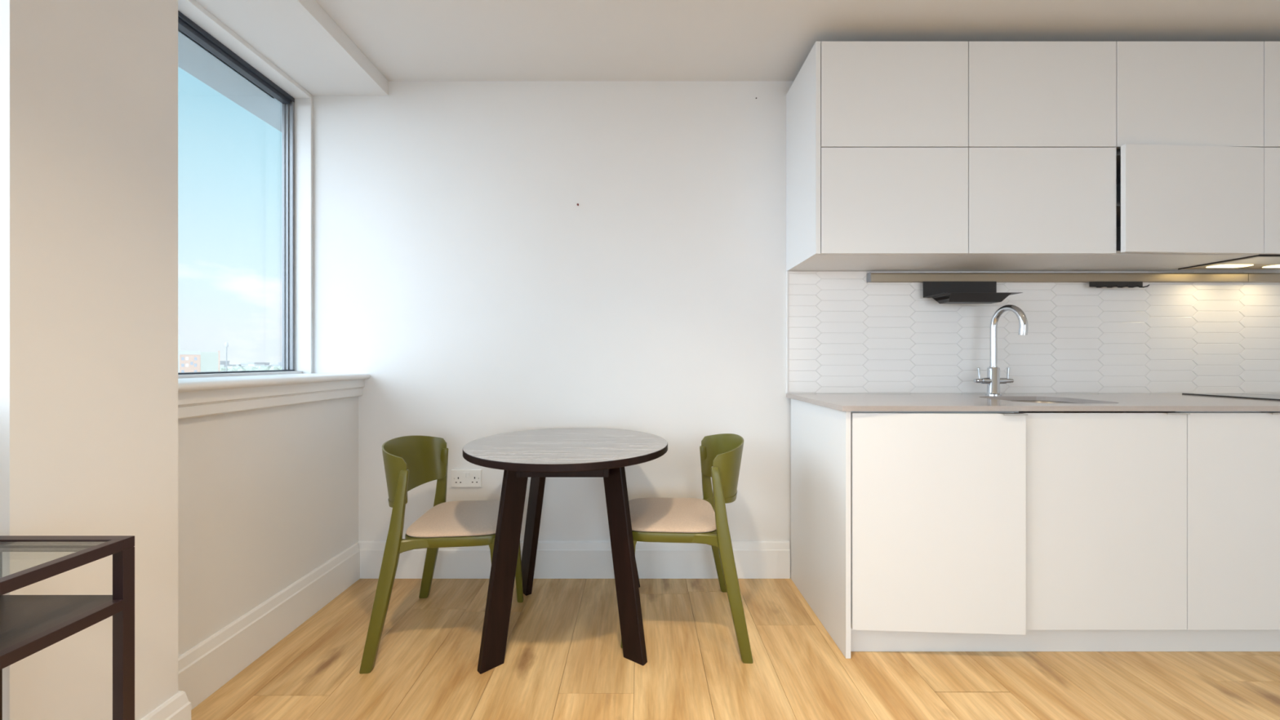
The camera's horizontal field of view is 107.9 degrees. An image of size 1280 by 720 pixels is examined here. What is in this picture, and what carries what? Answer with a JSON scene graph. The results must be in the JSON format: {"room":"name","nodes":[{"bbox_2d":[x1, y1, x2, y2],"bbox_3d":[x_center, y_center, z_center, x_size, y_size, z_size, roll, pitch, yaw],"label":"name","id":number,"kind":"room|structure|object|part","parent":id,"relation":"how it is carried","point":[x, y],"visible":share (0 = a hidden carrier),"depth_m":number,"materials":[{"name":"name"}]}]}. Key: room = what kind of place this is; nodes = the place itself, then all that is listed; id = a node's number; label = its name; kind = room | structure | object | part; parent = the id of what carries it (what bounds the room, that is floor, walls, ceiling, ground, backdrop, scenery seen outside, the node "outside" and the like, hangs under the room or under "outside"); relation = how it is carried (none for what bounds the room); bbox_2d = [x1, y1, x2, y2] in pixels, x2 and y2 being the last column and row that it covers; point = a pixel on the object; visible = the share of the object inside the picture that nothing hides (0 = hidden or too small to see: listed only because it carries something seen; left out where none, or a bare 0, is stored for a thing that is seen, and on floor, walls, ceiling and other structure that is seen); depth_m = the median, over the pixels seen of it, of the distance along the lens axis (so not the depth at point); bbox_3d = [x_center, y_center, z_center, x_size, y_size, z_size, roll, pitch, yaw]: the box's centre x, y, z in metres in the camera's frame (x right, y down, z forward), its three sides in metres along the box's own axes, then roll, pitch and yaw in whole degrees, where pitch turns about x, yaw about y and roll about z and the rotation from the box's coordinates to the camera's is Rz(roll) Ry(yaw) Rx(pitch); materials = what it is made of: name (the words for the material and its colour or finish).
{"room":"kitchen","nodes":[
{"label":"kitchen","id":0,"kind":"room"},
{"bbox_2d":[0,0,358,719],"bbox_3d":[-1.595,-0.112,-0.447,0.710,2.385,5.506,0,0,0],"label":"wall","id":1,"kind":"structure","parent":0,"point":[224,513],"depth_m":1.11,"materials":[{"name":"paint"}]},
{"bbox_2d":[140,690,191,719],"bbox_3d":[-1.305,0.981,1.083,0.166,0.177,0.370,0,0,0],"label":"baseboard","id":2,"kind":"structure","parent":1,"relation":"attached to","point":[178,707],"depth_m":1.23,"materials":[{"name":"wood"}]},
{"bbox_2d":[177,29,281,132],"bbox_3d":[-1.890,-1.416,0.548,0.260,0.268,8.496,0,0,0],"label":"roller blind","id":3,"kind":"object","parent":1,"relation":"attached to","point":[193,59],"depth_m":2.15,"materials":[{"name":"white fabric"}]},
{"bbox_2d":[177,542,359,710],"bbox_3d":[-1.379,0.981,1.764,0.018,0.177,1.028,0,0,0],"label":"baseboard","id":4,"kind":"structure","parent":1,"relation":"attached to","point":[207,666],"depth_m":1.69,"materials":[{"name":"wood"}]},
{"bbox_2d":[177,0,370,419],"bbox_3d":[-1.565,-0.563,1.773,0.471,1.480,1.046,0,0,0],"label":"window","id":5,"kind":"structure","parent":1,"relation":"in","point":[210,393],"depth_m":2.11,"materials":[{"name":"paint"}]},
{"bbox_3d":[-1.722,-0.614,1.773,0.060,1.336,1.018,0,0,0],"label":"frame","id":6,"kind":"part","parent":5,"relation":"part of","materials":[{"name":"grey metal"}]},
{"bbox_3d":[-1.565,0.080,1.773,0.471,0.028,1.046,0,0,0],"label":"sill","id":7,"kind":"part","parent":5,"relation":"part of","materials":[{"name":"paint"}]},
{"bbox_3d":[-1.716,-0.607,1.773,0.048,1.309,1.018,0,0,0],"label":"frame","id":8,"kind":"part","parent":5,"relation":"part of","materials":[{"name":"grey metal"}]},
{"bbox_2d":[195,0,388,95],"bbox_3d":[-1.595,-1.339,-0.502,0.710,0.072,5.796,0,0,0],"label":"ceiling beam","id":9,"kind":"structure","parent":1,"relation":"attached to","point":[300,37],"depth_m":1.92,"materials":[{"name":"paint"}]},
{"bbox_2d":[191,577,1279,719],"bbox_3d":[0.950,1.170,-0.452,5.900,0.200,5.896,0,0,0],"label":"floor","id":10,"kind":"structure","parent":0,"point":[564,659],"depth_m":1.61,"materials":[{"name":"brown wood"}]},
{"bbox_2d":[0,535,134,719],"bbox_3d":[-1.083,0.700,0.378,0.269,0.740,0.995,0,0,0],"label":"console table","id":11,"kind":"object","parent":10,"relation":"on","point":[29,624],"visible":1,"depth_m":0.85,"materials":[{"name":"brown metal"}]},
{"bbox_3d":[-1.208,0.710,0.865,0.020,0.720,0.020,0,0,0],"label":"leg","id":12,"kind":"part","parent":11,"relation":"part of","materials":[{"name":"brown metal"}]},
{"bbox_3d":[-1.083,0.450,0.367,0.269,0.020,0.975,0,0,0],"label":"shelf frame","id":13,"kind":"part","parent":11,"relation":"part of","materials":[{"name":"brown metal"}]},
{"bbox_3d":[-1.083,0.340,0.378,0.269,0.020,0.995,0,0,0],"label":"frame","id":14,"kind":"part","parent":11,"relation":"part of","materials":[{"name":"brown metal"}]},
{"bbox_3d":[-0.959,0.710,0.865,0.020,0.720,0.020,0,0,0],"label":"leg","id":15,"kind":"part","parent":11,"relation":"part of","materials":[{"name":"brown metal"}]},
{"bbox_2d":[359,435,523,673],"bbox_3d":[-0.742,0.693,1.868,0.492,0.755,0.533,0,0,-4],"label":"dining chair","id":16,"kind":"object","parent":10,"relation":"on","point":[410,462],"visible":0.85,"depth_m":1.71,"materials":[{"name":"green wood"}]},
{"bbox_3d":[-0.889,0.731,1.621,0.152,0.679,0.043,0,0,-24],"label":"leg","id":17,"kind":"part","parent":16,"relation":"part of","materials":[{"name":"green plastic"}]},
{"bbox_3d":[-0.916,0.426,1.856,0.144,0.223,0.419,0,0,-4],"label":"backrest","id":18,"kind":"part","parent":16,"relation":"part of","materials":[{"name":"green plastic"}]},
{"bbox_3d":[-0.922,0.731,2.091,0.152,0.679,0.043,0,0,16],"label":"leg","id":19,"kind":"part","parent":16,"relation":"part of","materials":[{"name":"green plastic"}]},
{"bbox_3d":[-0.692,0.656,1.871,0.392,0.092,0.474,0,0,-4],"label":"seat frame","id":20,"kind":"part","parent":16,"relation":"part of","materials":[{"name":"green plastic"}]},
{"bbox_3d":[-0.527,0.860,1.706,0.069,0.421,0.030,0,0,-4],"label":"leg","id":21,"kind":"part","parent":16,"relation":"part of","materials":[{"name":"green wood"}]},
{"bbox_3d":[-0.551,0.860,2.057,0.069,0.421,0.030,0,0,-4],"label":"leg","id":22,"kind":"part","parent":16,"relation":"part of","materials":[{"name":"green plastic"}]},
{"bbox_2d":[462,427,667,674],"bbox_3d":[-0.283,0.698,1.845,0.785,0.745,0.785,0,0,0],"label":"round dining table","id":23,"kind":"object","parent":10,"relation":"on","point":[537,455],"visible":1,"depth_m":1.67,"materials":[{"name":"grey wood"}]},
{"bbox_3d":[-0.482,0.711,1.661,0.194,0.719,0.029,0,0,-43],"label":"leg","id":24,"kind":"part","parent":23,"relation":"part of","materials":[{"name":"black wood"}]},
{"bbox_3d":[-0.478,0.711,2.087,0.029,0.719,0.265,0,0,-39],"label":"leg","id":25,"kind":"part","parent":23,"relation":"part of","materials":[{"name":"black wood"}]},
{"bbox_3d":[-0.060,0.711,1.694,0.173,0.718,0.129,0,0,0],"label":"leg","id":26,"kind":"part","parent":23,"relation":"part of","materials":[{"name":"black wood"}]},
{"bbox_3d":[-0.091,0.711,2.098,0.029,0.719,0.275,0,0,37],"label":"leg","id":27,"kind":"part","parent":23,"relation":"part of","materials":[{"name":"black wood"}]},
{"bbox_2d":[620,433,753,663],"bbox_3d":[0.171,0.693,1.912,0.492,0.755,0.533,0,0,1],"label":"dining chair","id":28,"kind":"object","parent":10,"relation":"on","point":[664,520],"visible":0.88,"depth_m":1.73,"materials":[{"name":"green wood"}]},
{"bbox_3d":[-0.037,0.860,1.741,0.069,0.421,0.030,0,0,2],"label":"leg","id":29,"kind":"part","parent":28,"relation":"part of","materials":[{"name":"green wood"}]},
{"bbox_3d":[0.121,0.656,1.913,0.392,0.092,0.474,0,0,2],"label":"seat frame","id":30,"kind":"part","parent":28,"relation":"part of","materials":[{"name":"green plastic"}]},
{"bbox_3d":[0.341,0.731,2.143,0.152,0.679,0.043,0,0,-19],"label":"leg","id":31,"kind":"part","parent":28,"relation":"part of","materials":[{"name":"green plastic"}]},
{"bbox_3d":[0.345,0.426,1.907,0.144,0.223,0.419,0,0,2],"label":"backrest","id":32,"kind":"part","parent":28,"relation":"part of","materials":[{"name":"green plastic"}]},
{"bbox_3d":[0.328,0.731,1.672,0.152,0.679,0.043,0,0,22],"label":"leg","id":33,"kind":"part","parent":28,"relation":"part of","materials":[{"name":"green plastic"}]},
{"bbox_2d":[791,398,1027,658],"bbox_3d":[1.048,0.626,1.954,0.622,0.886,0.661,0,0,0],"label":"base cabinet","id":34,"kind":"object","parent":10,"relation":"on","point":[901,521],"visible":0.87,"depth_m":1.66,"materials":[{"name":"white laminate"}]},
{"bbox_3d":[0.747,0.626,1.973,0.018,0.886,0.610,0,0,0],"label":"panel","id":35,"kind":"part","parent":34,"relation":"part of","materials":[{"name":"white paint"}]},
{"bbox_3d":[1.060,0.579,1.662,0.596,0.777,0.019,0,0,3],"label":"door","id":36,"kind":"part","parent":34,"relation":"part of","materials":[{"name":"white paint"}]},
{"bbox_3d":[1.313,0.191,1.641,0.080,0.006,0.030,0,0,3],"label":"handle","id":37,"kind":"part","parent":34,"relation":"part of","materials":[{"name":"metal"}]},
{"bbox_2d":[786,393,1279,411],"bbox_3d":[1.940,0.172,1.969,2.446,0.019,0.634,0,0,0],"label":"countertop","id":38,"kind":"structure","parent":34,"relation":"on","point":[839,402],"depth_m":1.80,"materials":[{"name":"grey stone"}]},
{"bbox_2d":[973,304,1027,395],"bbox_3d":[1.638,-0.044,2.131,0.173,0.413,0.163,0,0,18],"label":"mixer tap","id":39,"kind":"object","parent":38,"relation":"on","point":[993,380],"visible":1,"depth_m":2.16,"materials":[{"name":"silver metal"}]},
{"bbox_3d":[1.583,0.064,2.176,0.012,0.058,0.011,0,0,0],"label":"lever","id":40,"kind":"part","parent":39,"relation":"part of","materials":[{"name":"silver metal"}]},
{"bbox_3d":[1.603,0.097,2.176,0.079,0.030,0.030,0,0,0],"label":"valve arm","id":41,"kind":"part","parent":39,"relation":"part of","materials":[{"name":"silver metal"}]},
{"bbox_3d":[1.702,0.097,2.176,0.079,0.030,0.030,0,0,0],"label":"valve arm","id":42,"kind":"part","parent":39,"relation":"part of","materials":[{"name":"silver metal"}]},
{"bbox_3d":[1.721,0.064,2.176,0.012,0.058,0.011,0,0,0],"label":"lever","id":43,"kind":"part","parent":39,"relation":"part of","materials":[{"name":"silver metal"}]},
{"bbox_3d":[1.668,-0.108,2.110,0.031,0.285,0.163,0,0,-15],"label":"spout","id":44,"kind":"part","parent":39,"relation":"part of","materials":[{"name":"silver metal"}]},
{"bbox_2d":[1014,400,1119,412],"bbox_3d":[1.663,0.258,1.917,0.389,0.150,0.369,0,0,0],"label":"sink","id":45,"kind":"object","parent":38,"relation":"in","point":[1035,402],"visible":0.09,"depth_m":2.02,"materials":[{"name":"metal"}]},
{"bbox_2d":[1182,393,1279,399],"bbox_3d":[2.866,0.160,1.958,0.577,0.006,0.515,0,0,0],"label":"cooktop","id":46,"kind":"object","parent":38,"relation":"in","point":[1255,396],"visible":1,"depth_m":2.06,"materials":[{"name":"black glass"}]},
{"bbox_2d":[850,627,1279,651],"bbox_3d":[1.960,1.019,1.716,2.406,0.101,0.016,0,0,0],"label":"plinth","id":47,"kind":"object","parent":10,"relation":"on","point":[1187,640],"visible":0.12,"depth_m":1.71,"materials":[{"name":"white laminate"}]},
{"bbox_2d":[1013,411,1190,630],"bbox_3d":[1.661,0.576,1.969,0.600,0.783,0.630,0,0,0],"label":"base cabinet","id":48,"kind":"object","parent":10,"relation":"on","point":[1106,492],"visible":0.64,"depth_m":1.67,"materials":[{"name":"white laminate"}]},
{"bbox_3d":[1.915,0.191,1.670,0.080,0.006,0.030,0,0,0],"label":"handle","id":49,"kind":"part","parent":48,"relation":"part of","materials":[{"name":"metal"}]},
{"bbox_2d":[1179,411,1279,630],"bbox_3d":[2.261,0.576,1.969,0.600,0.783,0.630,0,0,0],"label":"base cabinet","id":50,"kind":"object","parent":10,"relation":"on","point":[1233,457],"visible":0.53,"depth_m":1.67,"materials":[{"name":"white laminate"}]},
{"bbox_3d":[2.288,0.191,1.670,0.080,0.006,0.030,0,0,0],"label":"handle","id":51,"kind":"part","parent":50,"relation":"part of","materials":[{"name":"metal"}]},
{"bbox_2d":[312,80,1279,577],"bbox_3d":[1.075,-0.152,2.396,5.650,2.466,0.200,0,0,0],"label":"wall","id":52,"kind":"structure","parent":0,"point":[458,266],"depth_m":2.30,"materials":[{"name":"paint"}]},
{"bbox_2d":[451,469,481,487],"bbox_3d":[-0.854,0.582,2.289,0.148,0.086,0.013,0,0,0],"label":"wall socket","id":53,"kind":"object","parent":52,"relation":"attached to","point":[460,477],"visible":1,"depth_m":2.29,"materials":[{"name":"white plastic"}]},
{"bbox_2d":[357,541,790,578],"bbox_3d":[-0.327,0.981,2.287,2.123,0.177,0.018,0,0,0],"label":"baseboard","id":54,"kind":"structure","parent":52,"relation":"attached to","point":[554,559],"depth_m":2.28,"materials":[{"name":"wood"}]},
{"bbox_2d":[786,271,788,393],"bbox_3d":[0.724,-0.129,2.289,0.008,0.614,0.013,0,0,0],"label":"strip","id":55,"kind":"object","parent":52,"relation":"attached to","point":[787,272],"visible":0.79,"depth_m":2.28,"materials":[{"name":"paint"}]},
{"bbox_2d":[786,41,968,271],"bbox_3d":[1.033,-0.871,2.102,0.626,0.870,0.388,0,0,0],"label":"upper cabinet","id":56,"kind":"object","parent":52,"relation":"attached to","point":[877,132],"visible":1,"depth_m":1.91,"materials":[{"name":"white laminate"}]},
{"bbox_3d":[0.731,-0.871,2.102,0.020,0.870,0.388,0,0,0],"label":"panel","id":57,"kind":"part","parent":56,"relation":"part of","materials":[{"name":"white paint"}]},
{"bbox_3d":[1.044,-0.654,1.917,0.601,0.434,0.019,0,0,0],"label":"door","id":58,"kind":"part","parent":56,"relation":"part of","materials":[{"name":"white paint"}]},
{"bbox_3d":[1.044,-1.090,1.917,0.601,0.431,0.019,0,0,0],"label":"door","id":59,"kind":"part","parent":56,"relation":"part of","materials":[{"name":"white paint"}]},
{"bbox_2d":[915,41,1115,271],"bbox_3d":[1.651,-0.872,2.102,0.606,0.869,0.388,0,0,0],"label":"upper cabinet","id":60,"kind":"object","parent":52,"relation":"attached to","point":[1042,115],"visible":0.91,"depth_m":1.91,"materials":[{"name":"white laminate"}]},
{"bbox_3d":[1.651,-0.654,1.917,0.603,0.434,0.019,0,0,0],"label":"door","id":61,"kind":"part","parent":60,"relation":"part of","materials":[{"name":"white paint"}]},
{"bbox_3d":[1.651,-1.090,1.917,0.603,0.431,0.019,0,0,0],"label":"door","id":62,"kind":"part","parent":60,"relation":"part of","materials":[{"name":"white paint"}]},
{"bbox_2d":[788,271,1279,393],"bbox_3d":[2.164,-0.127,2.291,2.872,0.619,0.010,0,0,0],"label":"tile backsplash","id":63,"kind":"structure","parent":52,"relation":"attached to","point":[848,334],"depth_m":2.29,"materials":[{"name":"white tile"}]},
{"bbox_2d":[866,272,1279,282],"bbox_3d":[2.306,-0.402,2.271,2.388,0.046,0.028,0,0,0],"label":"utensil rail","id":64,"kind":"object","parent":63,"relation":"attached to","point":[871,277],"visible":1,"depth_m":2.26,"materials":[{"name":"metal"}]},
{"bbox_2d":[923,281,1022,303],"bbox_3d":[1.550,-0.324,2.179,0.355,0.112,0.158,0,0,0],"label":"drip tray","id":65,"kind":"object","parent":64,"relation":"hanging from","point":[943,292],"visible":1,"depth_m":2.26,"materials":[{"name":"black metal"}]},
{"bbox_3d":[1.550,-0.341,2.257,0.355,0.078,0.002,0,0,0],"label":"plate","id":66,"kind":"part","parent":65,"relation":"part of","materials":[{"name":"black metal"}]},
{"bbox_2d":[1088,281,1149,288],"bbox_3d":[2.307,-0.363,2.236,0.257,0.033,0.043,0,0,0],"label":"hook rack","id":67,"kind":"object","parent":64,"relation":"hanging from","point":[1091,284],"visible":1,"depth_m":2.25,"materials":[{"name":"black metal"}]},
{"bbox_2d":[1039,41,1263,271],"bbox_3d":[2.256,-0.872,2.086,0.603,0.869,0.419,0,0,0],"label":"upper cabinet","id":68,"kind":"object","parent":52,"relation":"attached to","point":[1189,115],"visible":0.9,"depth_m":1.91,"materials":[{"name":"white laminate"}]},
{"bbox_3d":[2.256,-1.090,1.917,0.600,0.431,0.019,0,0,0],"label":"door","id":69,"kind":"part","parent":68,"relation":"part of","materials":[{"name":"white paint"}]},
{"bbox_3d":[2.257,-0.654,1.902,0.600,0.434,0.019,0,0,-3],"label":"door","id":70,"kind":"part","parent":68,"relation":"part of","materials":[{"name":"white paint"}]},
{"bbox_2d":[1177,254,1279,269],"bbox_3d":[2.860,-0.448,2.081,0.580,0.033,0.288,0,0,0],"label":"extractor hood","id":71,"kind":"object","parent":68,"relation":"attached to","point":[1259,261],"visible":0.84,"depth_m":2.11,"materials":[{"name":"metal"}]},
{"bbox_2d":[1163,41,1279,271],"bbox_3d":[2.859,-0.872,2.102,0.601,0.869,0.388,0,0,0],"label":"upper cabinet","id":72,"kind":"object","parent":52,"relation":"attached to","point":[1271,147],"visible":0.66,"depth_m":1.91,"materials":[{"name":"white laminate"}]},
{"bbox_3d":[2.859,-0.654,1.917,0.598,0.434,0.019,0,0,0],"label":"door","id":73,"kind":"part","parent":72,"relation":"part of","materials":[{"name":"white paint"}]},
{"bbox_3d":[2.859,-1.090,1.917,0.598,0.431,0.019,0,0,0],"label":"door","id":74,"kind":"part","parent":72,"relation":"part of","materials":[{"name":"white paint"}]},
{"bbox_2d":[315,0,1279,80],"bbox_3d":[0.950,-1.500,-0.452,5.900,0.250,5.896,0,0,0],"label":"ceiling","id":75,"kind":"structure","parent":0,"point":[405,40],"depth_m":1.93,"materials":[{"name":"paint"}]},
{"label":"outside","id":76,"kind":"structure","parent":0,"visible":0},
{"bbox_3d":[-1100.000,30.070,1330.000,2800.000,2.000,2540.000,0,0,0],"label":"ground","id":77,"kind":"structure","parent":76,"visible":0},
{"bbox_2d":[177,335,180,373],"bbox_3d":[-252.900,7.070,248.500,6.200,44.000,9.000,0,0,0],"label":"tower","id":78,"kind":"structure","parent":77,"relation":"on","point":[179,336],"depth_m":252.39,"materials":[{"name":"white"}]},
{"bbox_2d":[179,350,219,372],"bbox_3d":[-196.122,12.470,207.535,13.000,33.200,7.400,0,0,-43],"label":"apartment block","id":79,"kind":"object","parent":77,"relation":"on","point":[190,361],"visible":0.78,"depth_m":204.89,"materials":[{"name":"brick"}]},
{"bbox_2d":[219,360,227,364],"bbox_3d":[-506.174,14.982,560.000,9.917,28.176,12.800,0,0,0],"label":"building","id":80,"kind":"structure","parent":77,"relation":"on","point":[220,362],"depth_m":560.08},
{"bbox_2d":[224,342,228,371],"bbox_3d":[-257.500,9.070,290.000,1.800,40.000,1.800,0,0,0],"label":"radio mast","id":81,"kind":"object","parent":77,"relation":"on","point":[226,344],"visible":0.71,"depth_m":289.79,"materials":[{"name":"grey metal"}]},
{"bbox_2d":[247,362,265,367],"bbox_3d":[-362.302,15.663,440.000,6.403,26.815,12.800,0,0,0],"label":"building","id":82,"kind":"structure","parent":77,"relation":"on","point":[252,364],"depth_m":435.34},
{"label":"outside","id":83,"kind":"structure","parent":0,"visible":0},
{"bbox_2d":[219,365,281,371],"bbox_3d":[-303.011,10.972,363.520,118.884,13.810,80.331,0,0,0],"label":"tree belt","id":84,"kind":"object","parent":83,"point":[236,368],"visible":0.16,"depth_m":340.04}
]}

